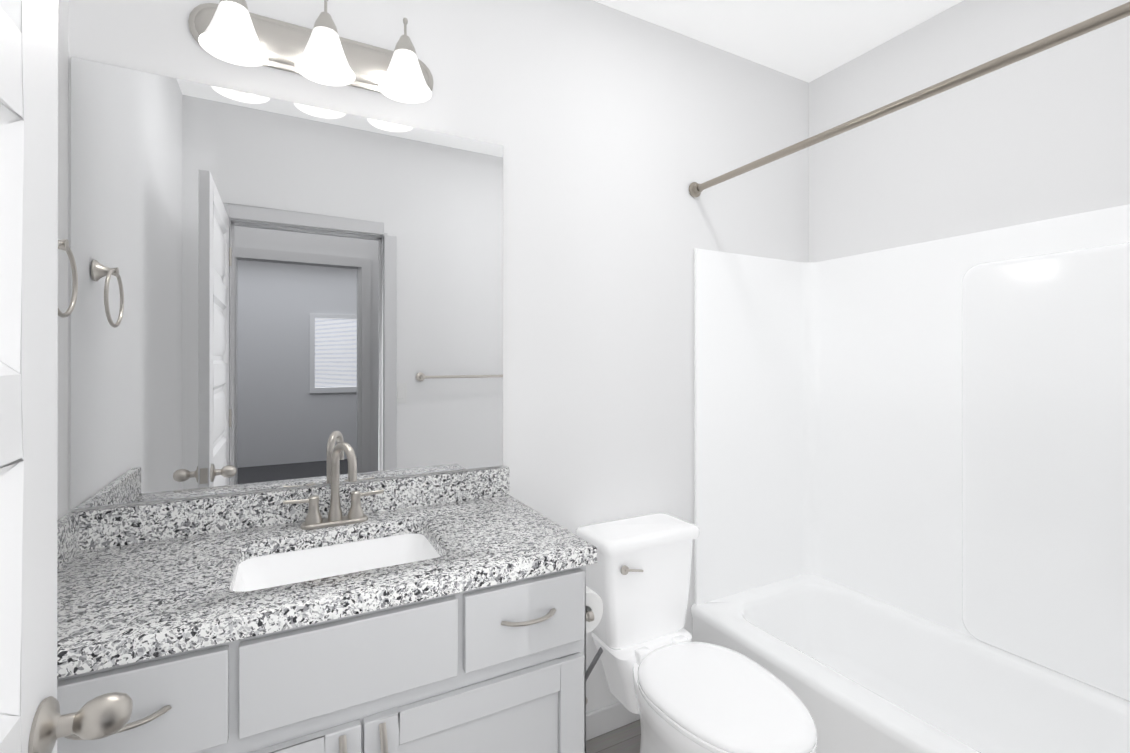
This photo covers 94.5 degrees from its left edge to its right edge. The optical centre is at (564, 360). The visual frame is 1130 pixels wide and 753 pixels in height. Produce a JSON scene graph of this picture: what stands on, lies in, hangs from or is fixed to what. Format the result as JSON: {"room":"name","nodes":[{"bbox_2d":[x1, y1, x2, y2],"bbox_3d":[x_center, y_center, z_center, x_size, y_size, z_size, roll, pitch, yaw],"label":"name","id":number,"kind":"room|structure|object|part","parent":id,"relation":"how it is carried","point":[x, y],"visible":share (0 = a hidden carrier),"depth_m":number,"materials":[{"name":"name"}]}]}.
{"room":"bathroom","nodes":[
{"label":"bathroom","id":0,"kind":"room"},
{"bbox_2d":[57,0,68,519],"bbox_3d":[-0.805,0.025,0.447,0.120,2.620,1.635,0,0,-28],"label":"wall","id":1,"kind":"structure","parent":0,"point":[63,143],"depth_m":1.17,"materials":[{"name":"white paint"}]},
{"bbox_2d":[58,239,77,317],"bbox_3d":[-1.026,-0.173,1.044,0.049,0.174,0.153,0,0,-28],"label":"towel ring","id":2,"kind":"object","parent":1,"relation":"attached to","point":[63,244],"visible":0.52,"depth_m":1.09,"materials":[{"name":"silver metal"}]},
{"bbox_2d":[68,0,808,712],"bbox_3d":[-0.034,0.027,1.856,2.810,2.620,0.120,0,0,-28],"label":"wall","id":3,"kind":"structure","parent":0,"point":[614,132],"depth_m":1.85,"materials":[{"name":"white paint"}]},
{"bbox_2d":[70,57,502,508],"bbox_3d":[-0.667,-0.176,1.445,1.054,1.035,0.006,0,0,-28],"label":"mirror","id":4,"kind":"object","parent":3,"relation":"attached to","point":[274,293],"visible":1,"depth_m":1.38,"materials":[{"name":"clear glass"}]},
{"bbox_2d":[188,0,433,102],"bbox_3d":[-0.627,-0.841,1.365,0.610,0.208,0.185,0,0,-28],"label":"sconce","id":5,"kind":"object","parent":3,"relation":"attached to","point":[236,32],"visible":1,"depth_m":1.37,"materials":[{"name":"white glass"}]},
{"bbox_2d":[586,701,639,740],"bbox_3d":[0.155,1.292,1.880,0.768,0.090,0.014,0,0,-28],"label":"baseboard","id":6,"kind":"structure","parent":3,"relation":"attached to","point":[607,718],"depth_m":1.86,"materials":[{"name":"white paint"}]},
{"bbox_2d":[689,1,1129,197],"bbox_3d":[0.873,-0.679,1.416,0.060,0.060,1.509,0,0,-28],"label":"shower rod","id":7,"kind":"object","parent":3,"relation":"attached to","point":[1122,11],"visible":1,"depth_m":1.28,"materials":[{"name":"silver metal"}]},
{"bbox_2d":[586,720,640,752],"bbox_3d":[1.155,1.383,-0.977,4.590,0.100,6.235,0,0,-28],"label":"floor","id":8,"kind":"structure","parent":0,"point":[625,738],"depth_m":1.83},
{"bbox_2d":[57,442,602,752],"bbox_3d":[-0.478,0.774,1.209,1.171,1.124,0.596,0,0,-28],"label":"bathroom vanity","id":9,"kind":"object","parent":8,"relation":"on","point":[456,612],"visible":0.96,"depth_m":1.06,"materials":[{"name":"grey paint"}]},
{"bbox_2d":[57,467,596,678],"bbox_3d":[-0.528,0.407,1.200,1.070,0.122,0.561,0,0,-28],"label":"countertop","id":10,"kind":"structure","parent":9,"relation":"on","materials":[{"name":"stone"}]},
{"bbox_2d":[283,442,383,529],"bbox_3d":[-0.592,0.322,1.351,0.243,0.220,0.121,0,0,-28],"label":"faucet","id":11,"kind":"object","parent":10,"relation":"on","point":[356,519],"depth_m":1.37,"materials":[{"name":"silver metal"}]},
{"bbox_2d":[233,533,439,591],"bbox_3d":[-0.508,0.536,1.193,0.444,0.135,0.324,0,0,-28],"label":"sink","id":12,"kind":"object","parent":10,"relation":"in","point":[261,569],"depth_m":1.31,"materials":[{"name":"white ceramic"}]},
{"bbox_2d":[576,512,816,752],"bbox_3d":[0.363,0.956,1.562,0.444,0.761,0.767,0,0,-28],"label":"toilet","id":13,"kind":"object","parent":8,"relation":"on","point":[673,685],"visible":0.83,"depth_m":1.64,"materials":[{"name":"white ceramic"}]},
{"bbox_3d":[0.213,0.672,1.679,0.081,0.031,0.022,0,0,-28],"label":"lever","id":14,"kind":"part","parent":13,"relation":"part of","materials":[{"name":"silver metal"}]},
{"bbox_3d":[0.436,0.940,1.475,0.388,0.043,0.546,0,0,-28],"label":"seat","id":15,"kind":"part","parent":13,"relation":"part of","materials":[{"name":"white ceramic"}]},
{"bbox_2d":[691,204,1129,752],"bbox_3d":[1.166,0.447,1.571,0.717,1.780,1.509,0,0,-28],"label":"bathtub","id":16,"kind":"object","parent":8,"relation":"on","point":[912,492],"visible":0.83,"depth_m":1.86,"materials":[{"name":"white plastic"}]},
{"bbox_3d":[1.582,0.316,1.494,0.021,1.300,0.785,0,0,-28],"label":"panel","id":17,"kind":"part","parent":16,"relation":"part of","materials":[{"name":"white plastic"}]},
{"bbox_2d":[593,0,962,82],"bbox_3d":[1.155,-1.337,-0.974,4.590,0.100,6.235,0,0,-28],"label":"ceiling","id":18,"kind":"structure","parent":0,"point":[808,41],"depth_m":2.00,"materials":[{"name":"white paint"}]},
{"bbox_2d":[809,0,1129,261],"bbox_3d":[1.566,0.027,1.718,0.120,2.620,1.635,0,0,-28],"label":"wall","id":19,"kind":"structure","parent":0,"point":[1043,135],"depth_m":1.84,"materials":[{"name":"white paint"}]},
{"bbox_3d":[0.101,0.305,0.073,0.775,2.060,0.120,0,0,-28],"label":"door frame","id":20,"kind":"structure","parent":0,"visible":0},
{"bbox_2d":[0,0,57,752],"bbox_3d":[-0.460,0.311,0.300,0.038,2.026,0.750,0,0,-28],"label":"door leaf","id":21,"kind":"structure","parent":20,"relation":"attached to","point":[28,316],"depth_m":0.56,"materials":[{"name":"white paint"}]},
{"bbox_2d":[28,692,132,752],"bbox_3d":[-0.617,0.423,0.595,0.199,0.068,0.086,0,0,-28],"label":"door knob","id":22,"kind":"object","parent":21,"relation":"attached to","point":[103,716],"depth_m":0.60,"materials":[{"name":"silver metal"}]}
]}

